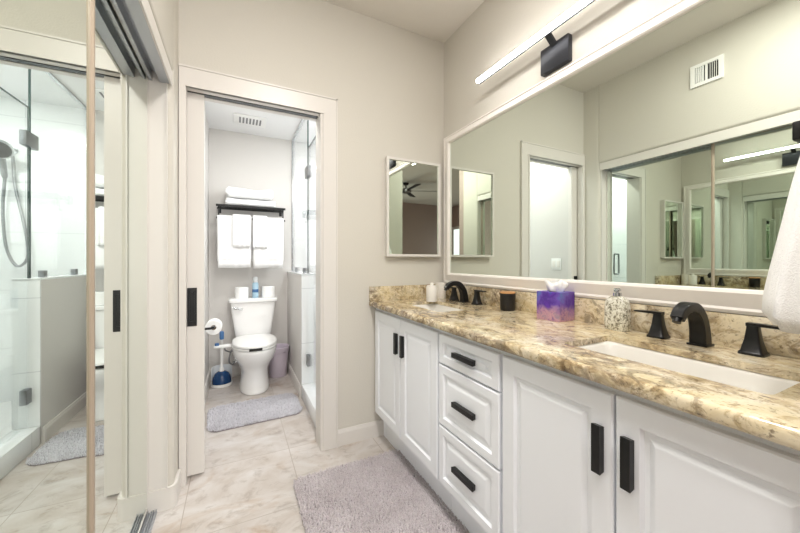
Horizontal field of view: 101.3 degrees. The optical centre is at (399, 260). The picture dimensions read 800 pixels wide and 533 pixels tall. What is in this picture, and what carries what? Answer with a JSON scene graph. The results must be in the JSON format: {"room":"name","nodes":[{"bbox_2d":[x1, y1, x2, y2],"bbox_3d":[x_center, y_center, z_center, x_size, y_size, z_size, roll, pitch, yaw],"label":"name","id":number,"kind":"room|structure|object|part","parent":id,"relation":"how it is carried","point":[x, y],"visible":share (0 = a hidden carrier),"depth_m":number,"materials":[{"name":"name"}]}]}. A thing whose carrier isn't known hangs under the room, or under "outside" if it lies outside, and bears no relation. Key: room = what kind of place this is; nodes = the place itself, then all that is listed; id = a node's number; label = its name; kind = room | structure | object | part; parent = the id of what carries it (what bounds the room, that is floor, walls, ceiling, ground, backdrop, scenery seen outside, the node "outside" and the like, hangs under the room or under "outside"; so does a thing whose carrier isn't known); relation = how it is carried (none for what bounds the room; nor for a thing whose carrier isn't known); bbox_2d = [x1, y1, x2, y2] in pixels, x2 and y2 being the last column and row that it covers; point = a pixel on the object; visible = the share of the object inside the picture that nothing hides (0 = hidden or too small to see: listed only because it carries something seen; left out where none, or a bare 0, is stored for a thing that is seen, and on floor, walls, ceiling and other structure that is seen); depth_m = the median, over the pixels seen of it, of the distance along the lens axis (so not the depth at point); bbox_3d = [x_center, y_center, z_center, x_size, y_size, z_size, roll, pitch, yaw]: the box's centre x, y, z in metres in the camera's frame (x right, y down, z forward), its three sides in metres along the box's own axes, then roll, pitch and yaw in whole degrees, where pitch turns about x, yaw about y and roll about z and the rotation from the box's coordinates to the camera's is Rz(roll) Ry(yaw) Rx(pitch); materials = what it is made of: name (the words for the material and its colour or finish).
{"room":"bathroom","nodes":[
{"label":"bathroom","id":0,"kind":"room"},
{"bbox_2d":[148,0,208,485],"bbox_3d":[-1.391,-0.220,1.457,0.715,2.740,3.650,0,0,-27],"label":"wall","id":1,"kind":"structure","parent":0,"point":[165,12],"depth_m":1.55,"materials":[{"name":"grey paint"}]},
{"bbox_2d":[111,0,171,85],"bbox_3d":[-0.805,-0.851,0.855,0.144,0.066,1.446,0,0,-27],"label":"track","id":2,"kind":"object","parent":1,"relation":"attached to","point":[136,16],"visible":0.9,"depth_m":1.22,"materials":[{"name":"silver metal"}]},
{"bbox_2d":[148,71,167,491],"bbox_3d":[-1.119,0.139,1.502,0.091,2.022,0.012,0,0,-27],"label":"door frame","id":3,"kind":"structure","parent":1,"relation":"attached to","point":[157,90],"depth_m":1.51,"materials":[{"name":"white paint"}]},
{"bbox_2d":[146,468,180,513],"bbox_3d":[-1.131,1.100,1.570,0.121,0.100,0.145,0,0,-27],"label":"baseboard","id":4,"kind":"structure","parent":1,"relation":"attached to","point":[162,499],"depth_m":1.51,"materials":[{"name":"white paint"}]},
{"bbox_2d":[205,370,209,402],"bbox_3d":[-1.496,1.100,2.482,0.014,0.100,1.535,0,0,-27],"label":"baseboard","id":5,"kind":"structure","parent":1,"relation":"attached to","point":[207,383],"depth_m":2.84,"materials":[{"name":"white paint"}]},
{"bbox_2d":[205,101,315,144],"bbox_3d":[-0.792,-1.320,2.886,1.835,0.060,1.630,0,0,-27],"label":"ceiling","id":6,"kind":"structure","parent":0,"point":[219,116],"depth_m":3.10,"materials":[{"name":"white paint"}]},
{"bbox_2d":[233,113,266,127],"bbox_3d":[-1.373,-1.283,3.003,0.270,0.013,0.220,0,0,-27],"label":"ceiling vent","id":7,"kind":"object","parent":6,"relation":"in","point":[243,119],"visible":1,"depth_m":2.98,"materials":[{"name":"white plastic"}]},
{"bbox_2d":[209,128,315,368],"bbox_3d":[-1.138,-0.070,3.579,1.835,2.440,0.080,0,0,-27],"label":"wall","id":8,"kind":"structure","parent":0,"point":[236,159],"depth_m":3.38,"materials":[{"name":"white paint"}]},
{"bbox_2d":[209,365,268,379],"bbox_3d":[-1.524,1.100,3.333,0.725,0.100,0.014,0,0,-27],"label":"baseboard","id":9,"kind":"structure","parent":8,"relation":"attached to","point":[236,370],"depth_m":3.27,"materials":[{"name":"white paint"}]},
{"bbox_2d":[216,204,284,221],"bbox_3d":[-1.466,-0.472,3.241,0.607,0.155,0.230,0,0,-27],"label":"towel rack","id":10,"kind":"object","parent":8,"relation":"attached to","point":[280,211],"visible":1,"depth_m":3.21,"materials":[{"name":"black metal"}]},
{"bbox_2d":[217,215,251,267],"bbox_3d":[-1.561,-0.180,3.098,0.294,0.496,0.052,0,0,-27],"label":"bath towel","id":11,"kind":"object","parent":10,"relation":"hanging from","point":[228,256],"visible":0.79,"depth_m":3.06,"materials":[{"name":"white fabric"}]},
{"bbox_2d":[232,214,250,247],"bbox_3d":[-1.509,-0.285,3.124,0.154,0.316,0.081,0,0,-27],"label":"hand towel","id":12,"kind":"object","parent":11,"relation":"hanging from","point":[241,224],"visible":1,"depth_m":3.09,"materials":[{"name":"white fabric"}]},
{"bbox_2d":[225,197,275,207],"bbox_3d":[-1.469,-0.564,3.232,0.450,0.076,0.186,0,0,-27],"label":"bath towel","id":13,"kind":"object","parent":10,"relation":"on","point":[231,201],"visible":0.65,"depth_m":3.15,"materials":[{"name":"white fabric"}]},
{"bbox_2d":[225,186,272,200],"bbox_3d":[-1.480,-0.658,3.229,0.422,0.112,0.181,0,0,-27],"label":"bath towel","id":14,"kind":"object","parent":13,"relation":"on","point":[231,192],"visible":0.88,"depth_m":3.16,"materials":[{"name":"white fabric"}]},
{"bbox_3d":[-1.461,-0.516,3.231,0.607,0.020,0.207,0,0,-27],"label":"shelf frame","id":15,"kind":"part","parent":10,"relation":"part of","materials":[{"name":"black metal"}]},
{"bbox_2d":[252,217,283,267],"bbox_3d":[-1.296,-0.179,3.230,0.285,0.500,0.052,0,0,-27],"label":"bath towel","id":16,"kind":"object","parent":10,"relation":"hanging from","point":[271,257],"visible":0.83,"depth_m":3.23,"materials":[{"name":"white fabric"}]},
{"bbox_2d":[253,215,266,248],"bbox_3d":[-1.365,-0.281,3.196,0.128,0.324,0.080,0,0,-27],"label":"hand towel","id":17,"kind":"object","parent":16,"relation":"hanging from","point":[259,222],"visible":1,"depth_m":3.17,"materials":[{"name":"white fabric"}]},
{"bbox_2d":[151,372,394,532],"bbox_3d":[-0.619,1.180,1.798,2.500,0.060,3.730,0,0,-27],"label":"floor","id":18,"kind":"structure","parent":0,"point":[245,485],"depth_m":1.80,"materials":[{"name":"tile"}]},
{"bbox_2d":[140,509,156,532],"bbox_3d":[-0.828,1.142,0.844,0.083,0.016,1.446,0,0,-27],"label":"floor track","id":19,"kind":"object","parent":18,"relation":"on","point":[147,526],"visible":0.57,"depth_m":1.43,"materials":[{"name":"silver metal"}]},
{"bbox_2d":[0,0,94,532],"bbox_3d":[-0.632,0.140,0.520,0.022,1.976,0.685,0,0,-26],"label":"mirror door","id":20,"kind":"structure","parent":19,"relation":"on","point":[47,47],"depth_m":0.64,"materials":[{"name":"white"}]},
{"bbox_3d":[-0.632,0.140,0.520,0.021,1.976,0.685,0,0,-26],"label":"frame","id":21,"kind":"part","parent":20,"relation":"part of","materials":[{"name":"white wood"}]},
{"bbox_2d":[95,0,147,532],"bbox_3d":[-0.962,0.140,1.107,0.017,1.976,0.851,0,0,-27],"label":"mirror door","id":22,"kind":"structure","parent":19,"relation":"on","point":[121,80],"depth_m":1.13,"materials":[{"name":"white"}]},
{"bbox_2d":[211,364,232,387],"bbox_3d":[-1.651,1.065,3.038,0.180,0.170,0.180,0,0,-27],"label":"caddy","id":23,"kind":"object","parent":18,"relation":"on","point":[228,367],"visible":0.56,"depth_m":3.06,"materials":[{"name":"white plastic"}]},
{"bbox_2d":[212,331,230,384],"bbox_3d":[-1.651,0.893,3.038,0.158,0.487,0.158,0,0,-27],"label":"plunger","id":24,"kind":"object","parent":23,"relation":"on","point":[222,377],"visible":0.98,"depth_m":3.02,"materials":[{"name":"blue rubber"}]},
{"bbox_3d":[-1.651,0.873,3.038,0.040,0.295,0.040,0,0,-27],"label":"handle","id":25,"kind":"part","parent":24,"relation":"part of","materials":[{"name":"white plastic"}]},
{"bbox_2d":[212,370,230,384],"bbox_3d":[-1.651,1.077,3.038,0.158,0.119,0.158,0,0,-27],"label":"cup","id":26,"kind":"object","parent":24,"relation":"on","point":[222,377],"depth_m":2.99,"materials":[{"name":"blue rubber"}]},
{"bbox_2d":[211,380,232,387],"bbox_3d":[-1.651,1.135,3.038,0.180,0.030,0.180,0,0,-27],"label":"tray","id":27,"kind":"object","parent":23,"relation":"on","point":[225,385],"depth_m":2.97,"materials":[{"name":"white plastic"}]},
{"bbox_2d":[213,296,276,395],"bbox_3d":[-1.394,0.757,3.006,0.542,0.786,0.712,0,0,-27],"label":"toilet","id":28,"kind":"object","parent":18,"relation":"on","point":[253,345],"visible":0.98,"depth_m":2.93,"materials":[{"name":"white ceramic"}]},
{"bbox_2d":[235,287,248,298],"bbox_3d":[-1.544,0.309,3.199,0.120,0.108,0.120,0,0,-27],"label":"toilet paper roll","id":29,"kind":"object","parent":28,"relation":"on","point":[240,292],"visible":1,"depth_m":3.15,"materials":[{"name":"white paper"}]},
{"bbox_3d":[-1.455,0.578,3.250,0.402,0.355,0.195,0,0,-27],"label":"tank","id":30,"kind":"part","parent":28,"relation":"part of","materials":[{"name":"white ceramic"}]},
{"bbox_3d":[-1.453,0.382,3.245,0.434,0.035,0.215,0,0,-27],"label":"tank lid","id":31,"kind":"part","parent":28,"relation":"part of","materials":[{"name":"white ceramic"}]},
{"bbox_3d":[-1.313,0.952,2.967,0.364,0.397,0.558,0,0,-27],"label":"bowl","id":32,"kind":"part","parent":28,"relation":"part of","materials":[{"name":"white ceramic"}]},
{"bbox_3d":[-1.299,0.740,2.938,0.364,0.018,0.498,0,0,-27],"label":"seat","id":33,"kind":"part","parent":28,"relation":"part of","materials":[{"name":"white plastic"}]},
{"bbox_3d":[-1.300,0.714,2.940,0.368,0.026,0.506,0,0,-27],"label":"lid","id":34,"kind":"part","parent":28,"relation":"part of","materials":[{"name":"white plastic"}]},
{"bbox_2d":[252,277,258,297],"bbox_3d":[-1.434,0.260,3.252,0.059,0.208,0.059,0,0,-27],"label":"spray can","id":35,"kind":"object","parent":28,"relation":"on","point":[255,286],"visible":1,"depth_m":3.23,"materials":[{"name":"blue plastic"}]},
{"bbox_2d":[262,286,274,297],"bbox_3d":[-1.329,0.309,3.307,0.120,0.108,0.120,0,0,-27],"label":"toilet paper roll","id":36,"kind":"object","parent":28,"relation":"on","point":[267,291],"visible":1,"depth_m":3.26,"materials":[{"name":"white paper"}]},
{"bbox_2d":[206,393,302,431],"bbox_3d":[-1.098,1.137,2.506,0.681,0.024,0.457,0,0,-27],"label":"bath rug","id":37,"kind":"object","parent":18,"relation":"on","point":[252,411],"visible":1,"depth_m":2.46,"materials":[{"name":"grey fabric"}]},
{"bbox_2d":[269,343,288,377],"bbox_3d":[-1.227,1.002,3.300,0.215,0.296,0.215,0,0,-27],"label":"waste bin","id":38,"kind":"object","parent":18,"relation":"on","point":[278,363],"visible":0.71,"depth_m":3.23,"materials":[{"name":"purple plastic"}]},
{"bbox_2d":[293,449,468,532],"bbox_3d":[-0.075,1.136,1.434,0.651,0.026,0.940,0,0,-27],"label":"bath rug","id":39,"kind":"object","parent":18,"relation":"on","point":[382,493],"visible":1,"depth_m":1.55,"materials":[{"name":"grey fabric"}]},
{"bbox_2d":[375,308,450,511],"bbox_3d":[0.235,0.724,1.919,0.573,0.852,0.770,0,0,-27],"label":"vanity cabinet","id":40,"kind":"object","parent":18,"relation":"on","point":[407,362],"visible":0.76,"depth_m":1.70,"materials":[{"name":"white paint"}]},
{"bbox_3d":[-0.072,0.645,1.955,0.021,0.654,0.358,0,0,-27],"label":"door","id":41,"kind":"part","parent":40,"relation":"part of","materials":[{"name":"white paint"}]},
{"bbox_3d":[-0.025,0.458,1.819,0.018,0.118,0.021,0,0,-27],"label":"handle","id":42,"kind":"part","parent":40,"relation":"part of","materials":[{"name":"black metal"}]},
{"bbox_3d":[0.009,0.458,1.751,0.018,0.118,0.021,0,0,-27],"label":"handle","id":43,"kind":"part","parent":40,"relation":"part of","materials":[{"name":"black metal"}]},
{"bbox_3d":[0.093,0.645,1.627,0.021,0.654,0.364,0,0,-27],"label":"door","id":44,"kind":"part","parent":40,"relation":"part of","materials":[{"name":"white paint"}]},
{"bbox_2d":[369,284,799,450],"bbox_3d":[0.483,0.228,1.416,0.583,0.136,1.896,0,0,-27],"label":"countertop","id":45,"kind":"structure","parent":40,"relation":"on","point":[775,418],"depth_m":0.95,"materials":[{"name":"beige stone"}]},
{"bbox_2d":[426,283,436,301],"bbox_3d":[0.205,0.200,2.115,0.072,0.120,0.072,0,0,-27],"label":"jar","id":46,"kind":"object","parent":45,"relation":"on","point":[431,290],"visible":1,"depth_m":2.09,"materials":[{"name":"white ceramic"}]},
{"bbox_2d":[413,304,461,311],"bbox_3d":[0.215,0.356,1.907,0.280,0.152,0.460,0,0,-27],"label":"undermount sink","id":47,"kind":"object","parent":45,"relation":"in","point":[435,307],"visible":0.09,"depth_m":2.09,"materials":[{"name":"white ceramic"}]},
{"bbox_2d":[435,282,445,298],"bbox_3d":[0.285,0.206,2.303,0.074,0.108,0.074,0,0,-27],"label":"tumbler","id":48,"kind":"object","parent":45,"relation":"on","point":[441,293],"visible":0.72,"depth_m":2.27,"materials":[{"name":"white ceramic"}]},
{"bbox_2d":[444,281,486,304],"bbox_3d":[0.351,0.192,2.037,0.185,0.138,0.374,0,0,-27],"label":"widespread faucet","id":49,"kind":"object","parent":45,"relation":"on","point":[463,293],"visible":1,"depth_m":2.03,"materials":[{"name":"black metal"}]},
{"bbox_3d":[0.358,0.220,2.169,0.054,0.080,0.054,0,0,-27],"label":"handle","id":50,"kind":"part","parent":49,"relation":"part of","materials":[{"name":"black metal"}]},
{"bbox_3d":[0.349,0.192,2.036,0.169,0.138,0.043,0,0,-27],"label":"spout","id":51,"kind":"part","parent":49,"relation":"part of","materials":[{"name":"black metal"}]},
{"bbox_3d":[0.461,0.220,1.963,0.054,0.080,0.054,0,0,-27],"label":"handle","id":52,"kind":"part","parent":49,"relation":"part of","materials":[{"name":"black metal"}]},
{"bbox_2d":[500,291,515,310],"bbox_3d":[0.569,0.211,1.735,0.079,0.098,0.079,0,0,-27],"label":"candle","id":53,"kind":"object","parent":45,"relation":"on","point":[507,298],"visible":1,"depth_m":1.70,"materials":[{"name":"black glass"}]},
{"bbox_3d":[0.569,0.166,1.735,0.079,0.008,0.079,0,0,-27],"label":"lid","id":54,"kind":"part","parent":53,"relation":"part of","materials":[{"name":"brown wood"}]},
{"bbox_2d":[537,279,573,321],"bbox_3d":[0.692,0.172,1.462,0.108,0.177,0.112,0,0,-31],"label":"tissue box","id":55,"kind":"object","parent":45,"relation":"on","point":[555,304],"visible":1,"depth_m":1.43,"materials":[{"name":"purple cardboard"}]},
{"bbox_2d":[604,288,630,331],"bbox_3d":[0.820,0.181,1.240,0.058,0.157,0.085,0,0,-27],"label":"soap dispenser","id":56,"kind":"object","parent":45,"relation":"on","point":[617,311],"visible":1,"depth_m":1.22,"materials":[{"name":"stone"}]},
{"bbox_2d":[576,341,799,394],"bbox_3d":[0.723,0.356,0.890,0.280,0.152,0.495,0,0,-27],"label":"undermount sink","id":57,"kind":"object","parent":45,"relation":"in","point":[749,380],"visible":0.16,"depth_m":0.92,"materials":[{"name":"white ceramic"}]},
{"bbox_2d":[634,302,779,357],"bbox_3d":[0.875,0.192,0.988,0.185,0.138,0.374,0,0,-27],"label":"widespread faucet","id":58,"kind":"object","parent":45,"relation":"on","point":[753,344],"visible":0.99,"depth_m":0.98,"materials":[{"name":"black metal"}]},
{"bbox_3d":[0.869,0.177,1.146,0.022,0.009,0.085,0,0,-27],"label":"lever","id":59,"kind":"part","parent":58,"relation":"part of","materials":[{"name":"black metal"}]},
{"bbox_3d":[0.882,0.220,1.120,0.054,0.080,0.054,0,0,-27],"label":"handle","id":60,"kind":"part","parent":58,"relation":"part of","materials":[{"name":"black metal"}]},
{"bbox_3d":[0.874,0.192,0.987,0.169,0.138,0.043,0,0,-27],"label":"spout","id":61,"kind":"part","parent":58,"relation":"part of","materials":[{"name":"black metal"}]},
{"bbox_3d":[0.929,0.257,1.015,0.052,0.006,0.051,0,0,-27],"label":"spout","id":62,"kind":"part","parent":58,"relation":"part of","materials":[{"name":"black metal"}]},
{"bbox_3d":[0.985,0.220,0.914,0.054,0.080,0.054,0,0,-27],"label":"handle","id":63,"kind":"part","parent":58,"relation":"part of","materials":[{"name":"black metal"}]},
{"bbox_3d":[0.998,0.177,0.888,0.022,0.009,0.085,0,0,-27],"label":"lever","id":64,"kind":"part","parent":58,"relation":"part of","materials":[{"name":"black metal"}]},
{"bbox_2d":[439,331,504,532],"bbox_3d":[0.493,0.724,1.402,0.573,0.852,0.383,0,0,-27],"label":"vanity cabinet","id":65,"kind":"object","parent":18,"relation":"on","point":[470,372],"visible":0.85,"depth_m":1.25,"materials":[{"name":"white paint"}]},
{"bbox_3d":[0.245,0.847,1.278,0.018,0.019,0.135,0,0,-27],"label":"handle","id":66,"kind":"part","parent":65,"relation":"part of","materials":[{"name":"black metal"}]},
{"bbox_3d":[0.245,0.583,1.278,0.018,0.019,0.135,0,0,-27],"label":"handle","id":67,"kind":"part","parent":65,"relation":"part of","materials":[{"name":"black metal"}]},
{"bbox_3d":[0.245,0.382,1.278,0.018,0.019,0.135,0,0,-27],"label":"handle","id":68,"kind":"part","parent":65,"relation":"part of","materials":[{"name":"black metal"}]},
{"bbox_3d":[0.263,0.846,1.287,0.021,0.252,0.371,0,0,-27],"label":"drawer","id":69,"kind":"part","parent":65,"relation":"part of","materials":[{"name":"white paint"}]},
{"bbox_3d":[0.263,0.583,1.287,0.021,0.260,0.371,0,0,-27],"label":"drawer","id":70,"kind":"part","parent":65,"relation":"part of","materials":[{"name":"white paint"}]},
{"bbox_3d":[0.263,0.382,1.287,0.021,0.128,0.371,0,0,-27],"label":"drawer","id":71,"kind":"part","parent":65,"relation":"part of","materials":[{"name":"white paint"}]},
{"bbox_2d":[503,352,799,532],"bbox_3d":[0.745,0.724,0.900,0.573,0.852,0.738,0,0,-27],"label":"vanity cabinet","id":72,"kind":"object","parent":18,"relation":"on","point":[581,455],"visible":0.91,"depth_m":0.75,"materials":[{"name":"white paint"}]},
{"bbox_3d":[0.433,0.645,0.946,0.021,0.654,0.363,0,0,-27],"label":"door","id":73,"kind":"part","parent":72,"relation":"part of","materials":[{"name":"white paint"}]},
{"bbox_3d":[0.483,0.458,0.803,0.018,0.118,0.021,0,0,-27],"label":"handle","id":74,"kind":"part","parent":72,"relation":"part of","materials":[{"name":"black metal"}]},
{"bbox_3d":[0.513,0.458,0.742,0.018,0.118,0.021,0,0,-27],"label":"handle","id":75,"kind":"part","parent":72,"relation":"part of","materials":[{"name":"black metal"}]},
{"bbox_3d":[0.596,0.645,0.620,0.021,0.654,0.355,0,0,-27],"label":"door","id":76,"kind":"part","parent":72,"relation":"part of","materials":[{"name":"white paint"}]},
{"bbox_2d":[287,272,313,397],"bbox_3d":[-0.959,0.635,3.154,0.125,1.030,0.840,0,0,-27],"label":"wall","id":77,"kind":"structure","parent":0,"point":[293,280],"depth_m":3.07,"materials":[{"name":"white paint"}]},
{"bbox_2d":[287,362,300,397],"bbox_3d":[-1.020,1.100,3.121,0.014,0.100,0.816,0,0,-27],"label":"baseboard","id":78,"kind":"structure","parent":77,"relation":"attached to","point":[290,371],"depth_m":3.00,"materials":[{"name":"white paint"}]},
{"bbox_2d":[287,271,315,383],"bbox_3d":[-0.956,0.569,3.149,0.131,0.922,0.852,0,0,-27],"label":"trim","id":79,"kind":"structure","parent":77,"relation":"attached to","point":[308,281],"depth_m":2.77,"materials":[{"name":"white tile"}]},
{"bbox_2d":[292,119,308,273],"bbox_3d":[-0.966,-0.591,3.151,0.030,1.397,0.837,0,0,-27],"label":"glass panel","id":80,"kind":"object","parent":79,"relation":"on","point":[302,120],"visible":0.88,"depth_m":3.51,"materials":[{"name":"grey"}]},
{"bbox_2d":[302,382,315,426],"bbox_3d":[-0.610,1.090,2.456,0.125,0.120,0.697,0,0,-27],"label":"trim","id":81,"kind":"structure","parent":77,"relation":"attached to","point":[308,390],"depth_m":2.51,"materials":[{"name":"white tile"}]},
{"bbox_2d":[305,136,315,366],"bbox_3d":[-0.643,0.032,2.505,0.108,1.966,0.734,0,0,-27],"label":"shower door","id":82,"kind":"structure","parent":77,"relation":"attached to","point":[308,170],"depth_m":2.77,"materials":[{"name":"clear glass"}]},
{"bbox_2d":[179,0,443,428],"bbox_3d":[-0.738,-0.220,1.934,2.310,2.740,0.120,0,0,-27],"label":"wall","id":83,"kind":"structure","parent":0,"point":[386,80],"depth_m":2.09,"materials":[{"name":"grey paint"}]},
{"bbox_2d":[188,91,317,118],"bbox_3d":[-0.820,-0.899,1.893,0.683,0.012,0.044,0,0,-27],"label":"door track","id":84,"kind":"object","parent":83,"relation":"attached to","point":[205,95],"visible":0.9,"depth_m":1.89,"materials":[{"name":"black"}]},
{"bbox_2d":[187,92,204,475],"bbox_3d":[-1.107,0.122,1.750,0.109,2.024,0.040,0,0,-27],"label":"door","id":85,"kind":"structure","parent":84,"relation":"hanging from","point":[195,102],"depth_m":1.74,"materials":[{"name":"white paint"}]},
{"bbox_3d":[-1.102,0.243,1.735,0.048,0.203,0.006,0,0,-27],"label":"pull handle","id":86,"kind":"part","parent":85,"relation":"part of","materials":[{"name":"black metal"}]},
{"bbox_2d":[179,63,337,487],"bbox_3d":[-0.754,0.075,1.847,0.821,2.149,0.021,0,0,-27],"label":"trim","id":87,"kind":"structure","parent":83,"relation":"attached to","point":[202,79],"depth_m":1.99,"materials":[{"name":"white paint"}]},
{"bbox_2d":[338,419,383,446],"bbox_3d":[-0.250,1.100,2.103,0.310,0.100,0.014,0,0,-27],"label":"baseboard","id":88,"kind":"structure","parent":83,"relation":"attached to","point":[369,430],"depth_m":2.09,"materials":[{"name":"white paint"}]},
{"bbox_2d":[385,156,440,256],"bbox_3d":[0.092,-0.359,2.256,0.418,0.658,0.044,0,0,-27],"label":"medicine cabinet","id":89,"kind":"object","parent":83,"relation":"attached to","point":[412,187],"visible":1,"depth_m":2.24,"materials":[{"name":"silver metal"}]},
{"bbox_2d":[323,0,484,42],"bbox_3d":[0.098,-1.630,-1.091,5.400,0.080,6.160,0,0,-27],"label":"ceiling","id":90,"kind":"structure","parent":0,"point":[437,20],"depth_m":2.10,"materials":[{"name":"white paint"}]},
{"bbox_2d":[444,0,763,316],"bbox_3d":[0.781,-0.220,1.587,0.100,2.740,2.100,0,0,-27],"label":"wall","id":91,"kind":"structure","parent":0,"point":[495,29],"depth_m":1.81,"materials":[{"name":"grey paint"}]},
{"bbox_2d":[476,0,594,83],"bbox_3d":[0.700,-0.984,1.524,0.099,0.163,0.937,0,0,-27],"label":"light","id":92,"kind":"object","parent":91,"relation":"attached to","point":[558,54],"visible":1,"depth_m":1.52,"materials":[{"name":"grey metal"}]},
{"bbox_3d":[0.698,-1.033,1.523,0.046,0.050,0.030,0,0,-27],"label":"arm","id":93,"kind":"part","parent":92,"relation":"part of","materials":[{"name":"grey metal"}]},
{"bbox_3d":[0.731,-0.962,1.540,0.029,0.120,0.150,0,0,-27],"label":"wall plate","id":94,"kind":"part","parent":92,"relation":"part of","materials":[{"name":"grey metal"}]},
{"bbox_2d":[443,0,799,316],"bbox_3d":[0.728,-0.361,1.542,0.033,1.037,1.837,0,0,-27],"label":"wall mirror","id":95,"kind":"object","parent":91,"relation":"attached to","point":[658,165],"visible":0.85,"depth_m":1.19,"materials":[{"name":"white mirror"}]},
{"bbox_2d":[446,285,799,358],"bbox_3d":[0.735,0.210,1.541,0.021,0.100,1.896,0,0,-27],"label":"backsplash","id":96,"kind":"structure","parent":91,"relation":"attached to","point":[727,329],"depth_m":1.12,"materials":[{"name":"beige stone"}]},
{"bbox_3d":[-1.473,0.505,2.520,0.088,0.051,0.216,0,0,-27],"label":"paper holder","id":97,"kind":"object","parent":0,"visible":0},
{"bbox_2d":[205,318,221,334],"bbox_3d":[-1.459,0.513,2.571,0.114,0.114,0.103,0,0,-27],"label":"toilet paper roll","id":98,"kind":"object","parent":97,"relation":"hanging from","point":[216,322],"visible":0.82,"depth_m":2.53,"materials":[{"name":"white paper"}]},
{"bbox_3d":[0.925,-0.220,0.507,0.648,2.740,0.120,0,0,-27],"label":"wall","id":99,"kind":"structure","parent":0,"visible":0},
{"bbox_2d":[792,120,799,142],"bbox_3d":[0.837,-0.260,0.608,0.070,0.070,0.138,0,0,-27],"label":"towel hook","id":100,"kind":"object","parent":99,"relation":"attached to","point":[795,125],"visible":1,"depth_m":0.66,"materials":[{"name":"black metal"}]},
{"bbox_2d":[761,157,799,333],"bbox_3d":[0.831,-0.050,0.627,0.302,0.388,0.166,0,0,-27],"label":"hand towel","id":101,"kind":"object","parent":100,"relation":"hanging from","point":[781,294],"visible":1,"depth_m":0.60,"materials":[{"name":"white fabric"}]}
]}

